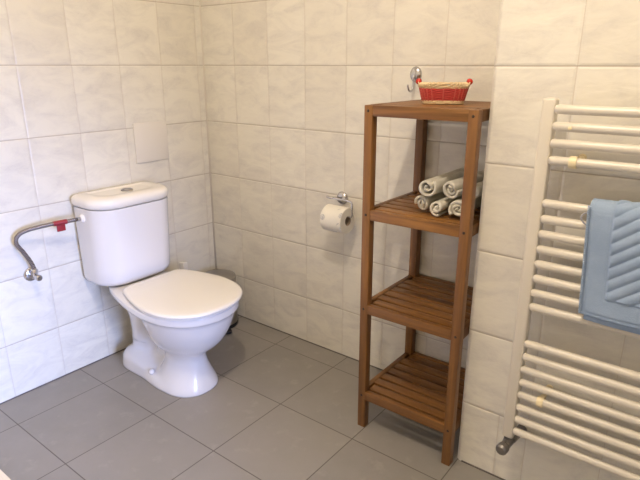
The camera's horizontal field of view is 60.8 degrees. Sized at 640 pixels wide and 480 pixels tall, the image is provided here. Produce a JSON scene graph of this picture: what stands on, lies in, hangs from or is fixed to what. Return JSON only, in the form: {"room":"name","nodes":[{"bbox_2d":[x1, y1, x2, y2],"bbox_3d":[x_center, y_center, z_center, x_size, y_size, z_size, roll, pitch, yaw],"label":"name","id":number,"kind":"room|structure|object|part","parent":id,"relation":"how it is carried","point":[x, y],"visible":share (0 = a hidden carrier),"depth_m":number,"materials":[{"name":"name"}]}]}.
{"room":"bathroom","nodes":[
{"label":"bathroom","id":0,"kind":"room"},
{"bbox_2d":[0,0,214,402],"bbox_3d":[-1.341,-0.542,1.587,0.100,2.500,2.700,13,22,36],"label":"wall","id":1,"kind":"structure","parent":0,"point":[76,76],"depth_m":2.14,"materials":[{"name":"tile"}]},
{"bbox_2d":[23,267,42,280],"bbox_3d":[-1.063,0.134,2.035,0.072,0.057,0.054,13,22,36],"label":"angle valve","id":2,"kind":"object","parent":1,"relation":"attached to","point":[30,274],"visible":0.95,"depth_m":2.04,"materials":[{"name":"silver metal"}]},
{"bbox_3d":[-1.043,0.140,2.021,0.022,0.024,0.023,13,22,36],"label":"valve knob","id":3,"kind":"part","parent":2,"relation":"part of","materials":[{"name":"silver metal"}]},
{"bbox_2d":[13,217,80,268],"bbox_3d":[-1.008,0.015,2.035,0.236,0.172,0.030,-14,23,-37],"label":"supply hose","id":4,"kind":"object","parent":2,"relation":"attached to","point":[60,224],"visible":1,"depth_m":2.00,"materials":[{"name":"metal"}]},
{"bbox_2d":[0,347,126,404],"bbox_3d":[-1.302,0.656,1.939,0.004,0.004,2.500,13,22,36],"label":"trim","id":5,"kind":"structure","parent":1,"relation":"attached to","point":[126,347],"depth_m":2.24,"materials":[{"name":"grey plastic"}]},
{"bbox_2d":[133,121,168,162],"bbox_3d":[-0.730,-0.426,2.361,0.007,0.167,0.166,13,22,36],"label":"cover plate","id":6,"kind":"object","parent":1,"relation":"attached to","point":[150,138],"visible":1,"depth_m":2.35,"materials":[{"name":"white plastic"}]},
{"bbox_2d":[179,261,187,269],"bbox_3d":[-0.655,0.127,2.620,0.030,0.044,0.026,13,22,36],"label":"pipe stub","id":7,"kind":"object","parent":1,"relation":"attached to","point":[183,265],"visible":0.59,"depth_m":2.61,"materials":[{"name":"beige plastic"}]},
{"bbox_2d":[199,0,216,269],"bbox_3d":[-0.535,-0.835,2.496,0.008,2.496,0.008,13,22,36],"label":"trim","id":8,"kind":"structure","parent":1,"relation":"attached to","point":[199,0],"depth_m":2.59,"materials":[{"name":"plastic"}]},
{"bbox_2d":[0,316,500,479],"bbox_3d":[-0.118,0.988,1.080,3.200,0.100,2.700,13,22,36],"label":"floor","id":9,"kind":"structure","parent":0,"point":[281,406],"depth_m":1.92,"materials":[{"name":"grey tile"}]},
{"bbox_2d":[0,469,10,479],"bbox_3d":[-1.232,0.831,1.318,0.896,0.050,0.900,13,22,36],"label":"shower tray","id":10,"kind":"object","parent":9,"relation":"on","point":[3,476],"visible":1,"depth_m":1.63,"materials":[{"name":"white ceramic"}]},
{"bbox_2d":[71,181,241,397],"bbox_3d":[-0.602,0.197,2.153,0.666,0.747,0.390,13,22,36],"label":"toilet","id":11,"kind":"object","parent":9,"relation":"on","point":[177,316],"visible":1,"depth_m":2.11,"materials":[{"name":"white ceramic"}]},
{"bbox_3d":[-0.781,-0.179,2.187,0.201,0.044,0.362,13,22,36],"label":"cistern lid","id":12,"kind":"part","parent":11,"relation":"part of","materials":[{"name":"white ceramic"}]},
{"bbox_3d":[-0.603,0.377,2.203,0.643,0.373,0.368,13,22,36],"label":"bowl","id":13,"kind":"part","parent":11,"relation":"part of","materials":[{"name":"white ceramic"}]},
{"bbox_3d":[-0.516,0.200,2.084,0.448,0.017,0.390,13,22,36],"label":"seat lid","id":14,"kind":"part","parent":11,"relation":"part of","materials":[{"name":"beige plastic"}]},
{"bbox_3d":[-0.517,0.212,2.089,0.436,0.010,0.376,13,22,36],"label":"seat","id":15,"kind":"part","parent":11,"relation":"part of","materials":[{"name":"beige plastic"}]},
{"bbox_2d":[205,269,238,333],"bbox_3d":[-0.481,0.290,2.656,0.225,0.263,0.176,13,22,36],"label":"pedal bin","id":16,"kind":"object","parent":9,"relation":"on","point":[228,274],"visible":0.3,"depth_m":2.64,"materials":[{"name":"metal"}]},
{"bbox_3d":[-0.492,0.177,2.630,0.172,0.032,0.172,13,22,36],"label":"bin lid","id":17,"kind":"part","parent":16,"relation":"part of","materials":[{"name":"metal"}]},
{"bbox_2d":[358,99,490,465],"bbox_3d":[0.381,0.119,1.808,0.352,1.110,0.361,13,22,36],"label":"wooden rack","id":18,"kind":"object","parent":9,"relation":"on","point":[434,306],"visible":0.64,"depth_m":1.74,"materials":[{"name":"brown wood"}]},
{"bbox_3d":[0.152,0.129,1.778,0.028,1.109,0.028,13,22,36],"label":"leg","id":19,"kind":"part","parent":18,"relation":"part of","materials":[{"name":"brown wood"}]},
{"bbox_3d":[0.249,0.495,2.033,0.018,0.032,0.298,13,22,36],"label":"rail","id":20,"kind":"part","parent":18,"relation":"part of","materials":[{"name":"brown wood"}]},
{"bbox_3d":[0.248,0.184,1.934,0.018,0.032,0.298,13,22,36],"label":"rail","id":21,"kind":"part","parent":18,"relation":"part of","materials":[{"name":"brown wood"}]},
{"bbox_3d":[0.248,-0.122,1.836,0.018,0.032,0.298,13,22,36],"label":"rail","id":22,"kind":"part","parent":18,"relation":"part of","materials":[{"name":"brown wood"}]},
{"bbox_3d":[0.247,-0.424,1.740,0.018,0.032,0.298,13,22,36],"label":"rail","id":23,"kind":"part","parent":18,"relation":"part of","materials":[{"name":"brown wood"}]},
{"bbox_3d":[0.278,0.566,1.810,0.295,0.032,0.018,13,22,36],"label":"cross rail","id":24,"kind":"part","parent":18,"relation":"part of","materials":[{"name":"brown wood"}]},
{"bbox_3d":[0.278,0.255,1.711,0.295,0.032,0.018,13,22,36],"label":"cross rail","id":25,"kind":"part","parent":18,"relation":"part of","materials":[{"name":"brown wood"}]},
{"bbox_3d":[0.277,-0.051,1.613,0.295,0.032,0.018,13,22,36],"label":"cross rail","id":26,"kind":"part","parent":18,"relation":"part of","materials":[{"name":"brown wood"}]},
{"bbox_3d":[0.353,0.050,2.026,0.028,1.109,0.034,13,22,36],"label":"leg","id":27,"kind":"part","parent":18,"relation":"part of","materials":[{"name":"brown wood"}]},
{"bbox_3d":[0.276,-0.353,1.517,0.295,0.032,0.018,13,22,36],"label":"cross rail","id":28,"kind":"part","parent":18,"relation":"part of","materials":[{"name":"brown wood"}]},
{"bbox_2d":[414,192,446,209],"bbox_3d":[0.373,-0.136,1.720,0.050,0.047,0.222,15,23,38],"label":"rolled towel","id":29,"kind":"object","parent":18,"relation":"on","point":[424,202],"visible":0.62,"depth_m":1.65,"materials":[{"name":"white fabric"}]},
{"bbox_2d":[419,168,463,196],"bbox_3d":[0.391,-0.181,1.686,0.054,0.054,0.252,14,23,37],"label":"rolled towel","id":30,"kind":"object","parent":29,"relation":"on","point":[432,186],"visible":0.81,"depth_m":1.61,"materials":[{"name":"white fabric"}]},
{"bbox_3d":[0.486,0.484,2.066,0.295,0.032,0.018,13,22,36],"label":"cross rail","id":31,"kind":"part","parent":18,"relation":"part of","materials":[{"name":"brown wood"}]},
{"bbox_2d":[416,78,472,103],"bbox_3d":[0.369,-0.446,1.632,0.165,0.072,0.089,4,18,11],"label":"wicker basket","id":32,"kind":"object","parent":18,"relation":"on","point":[430,92],"visible":1,"depth_m":1.60,"materials":[{"name":"red wicker"}]},
{"bbox_2d":[421,100,463,103],"bbox_3d":[0.369,-0.417,1.641,0.126,0.011,0.073,4,18,11],"label":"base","id":33,"kind":"object","parent":32,"relation":"attached to","point":[423,101],"depth_m":1.61,"materials":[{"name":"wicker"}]},
{"bbox_2d":[418,82,469,88],"bbox_3d":[0.369,-0.462,1.627,0.151,0.018,0.089,4,18,11],"label":"basket rim","id":34,"kind":"object","parent":32,"relation":"on","point":[422,85],"depth_m":1.59,"materials":[{"name":"wicker"}]},
{"bbox_3d":[0.485,0.172,1.967,0.295,0.032,0.018,13,22,36],"label":"cross rail","id":35,"kind":"part","parent":18,"relation":"part of","materials":[{"name":"brown wood"}]},
{"bbox_2d":[430,195,461,216],"bbox_3d":[0.408,-0.118,1.686,0.042,0.044,0.241,13,22,36],"label":"rolled towel","id":36,"kind":"object","parent":18,"relation":"on","point":[437,208],"visible":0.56,"depth_m":1.61,"materials":[{"name":"white fabric"}]},
{"bbox_3d":[0.512,0.556,1.839,0.018,0.032,0.298,13,22,36],"label":"rail","id":37,"kind":"part","parent":18,"relation":"part of","materials":[{"name":"brown wood"}]},
{"bbox_3d":[0.408,0.189,1.590,0.028,1.109,0.028,13,22,36],"label":"leg","id":38,"kind":"part","parent":18,"relation":"part of","materials":[{"name":"brown wood"}]},
{"bbox_2d":[448,196,481,215],"bbox_3d":[0.458,-0.116,1.653,0.051,0.046,0.223,13,22,36],"label":"rolled towel","id":39,"kind":"object","parent":18,"relation":"on","point":[454,208],"visible":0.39,"depth_m":1.58,"materials":[{"name":"white fabric"}]},
{"bbox_2d":[443,171,483,198],"bbox_3d":[0.447,-0.169,1.653,0.055,0.051,0.232,14,23,37],"label":"rolled towel","id":40,"kind":"object","parent":39,"relation":"on","point":[452,189],"visible":0.52,"depth_m":1.58,"materials":[{"name":"white fabric"}]},
{"bbox_2d":[475,181,482,197],"bbox_3d":[0.491,-0.158,1.616,0.042,0.040,0.221,14,22,37],"label":"rolled towel","id":41,"kind":"object","parent":39,"relation":"on","point":[479,187],"visible":0.21,"depth_m":1.54,"materials":[{"name":"white fabric"}]},
{"bbox_3d":[0.511,0.245,1.740,0.018,0.032,0.298,13,22,36],"label":"rail","id":42,"kind":"part","parent":18,"relation":"part of","materials":[{"name":"brown wood"}]},
{"bbox_3d":[0.510,-0.061,1.643,0.018,0.032,0.298,13,22,36],"label":"rail","id":43,"kind":"part","parent":18,"relation":"part of","materials":[{"name":"brown wood"}]},
{"bbox_3d":[0.510,-0.363,1.546,0.018,0.032,0.298,13,22,36],"label":"rail","id":44,"kind":"part","parent":18,"relation":"part of","materials":[{"name":"brown wood"}]},
{"bbox_2d":[200,0,499,369],"bbox_3d":[0.720,-0.554,1.631,3.100,2.500,0.100,13,22,36],"label":"wall","id":45,"kind":"structure","parent":0,"point":[289,84],"depth_m":2.21,"materials":[{"name":"tile"}]},
{"bbox_2d":[237,314,382,369],"bbox_3d":[0.050,0.495,2.444,1.480,0.004,0.004,13,22,36],"label":"trim","id":46,"kind":"structure","parent":45,"relation":"attached to","point":[237,314],"depth_m":2.53,"materials":[{"name":"grey plastic"}]},
{"bbox_2d":[326,191,352,217],"bbox_3d":[0.095,-0.140,2.143,0.134,0.078,0.095,13,22,36],"label":"toilet paper holder","id":47,"kind":"object","parent":45,"relation":"attached to","point":[342,197],"visible":0.92,"depth_m":2.16,"materials":[{"name":"silver metal"}]},
{"bbox_2d":[320,204,354,233],"bbox_3d":[0.069,-0.083,2.133,0.099,0.103,0.103,13,22,36],"label":"toilet roll","id":48,"kind":"object","parent":47,"relation":"hanging from","point":[334,218],"visible":0.98,"depth_m":2.10,"materials":[{"name":"paper"}]},
{"bbox_2d":[407,66,421,92],"bbox_3d":[0.313,-0.547,1.859,0.045,0.085,0.059,13,22,36],"label":"robe hook","id":49,"kind":"object","parent":45,"relation":"attached to","point":[416,72],"visible":0.96,"depth_m":1.86,"materials":[{"name":"silver metal"}]},
{"bbox_3d":[0.327,-0.569,1.871,0.045,0.052,0.013,13,22,36],"label":"hook plate","id":50,"kind":"part","parent":49,"relation":"part of","materials":[{"name":"silver metal"}]},
{"bbox_2d":[457,0,639,479],"bbox_3d":[1.139,-0.374,1.071,1.516,2.500,0.315,13,22,36],"label":"wall","id":51,"kind":"structure","parent":0,"point":[575,52],"depth_m":1.42,"materials":[{"name":"tile"}]},
{"bbox_2d":[461,460,504,479],"bbox_3d":[1.048,0.855,1.327,1.496,0.004,0.004,13,22,36],"label":"trim","id":52,"kind":"structure","parent":51,"relation":"attached to","point":[461,460],"depth_m":1.72,"materials":[{"name":"grey plastic"}]},
{"bbox_2d":[496,97,639,479],"bbox_3d":[0.751,0.179,1.275,0.563,0.974,0.125,13,22,36],"label":"towel radiator","id":53,"kind":"object","parent":51,"relation":"attached to","point":[551,107],"visible":0.96,"depth_m":1.35,"materials":[{"name":"white metal"}]},
{"bbox_3d":[0.514,0.589,1.538,0.027,0.034,0.033,-16,24,-41],"label":"valve knob","id":54,"kind":"part","parent":53,"relation":"part of","materials":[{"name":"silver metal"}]},
{"bbox_2d":[578,198,639,334],"bbox_3d":[0.761,0.078,1.198,0.373,0.309,0.066,13,22,36],"label":"bath towel","id":55,"kind":"object","parent":53,"relation":"hanging from","point":[609,296],"visible":1,"depth_m":1.24,"materials":[{"name":"fabric"}]}
]}

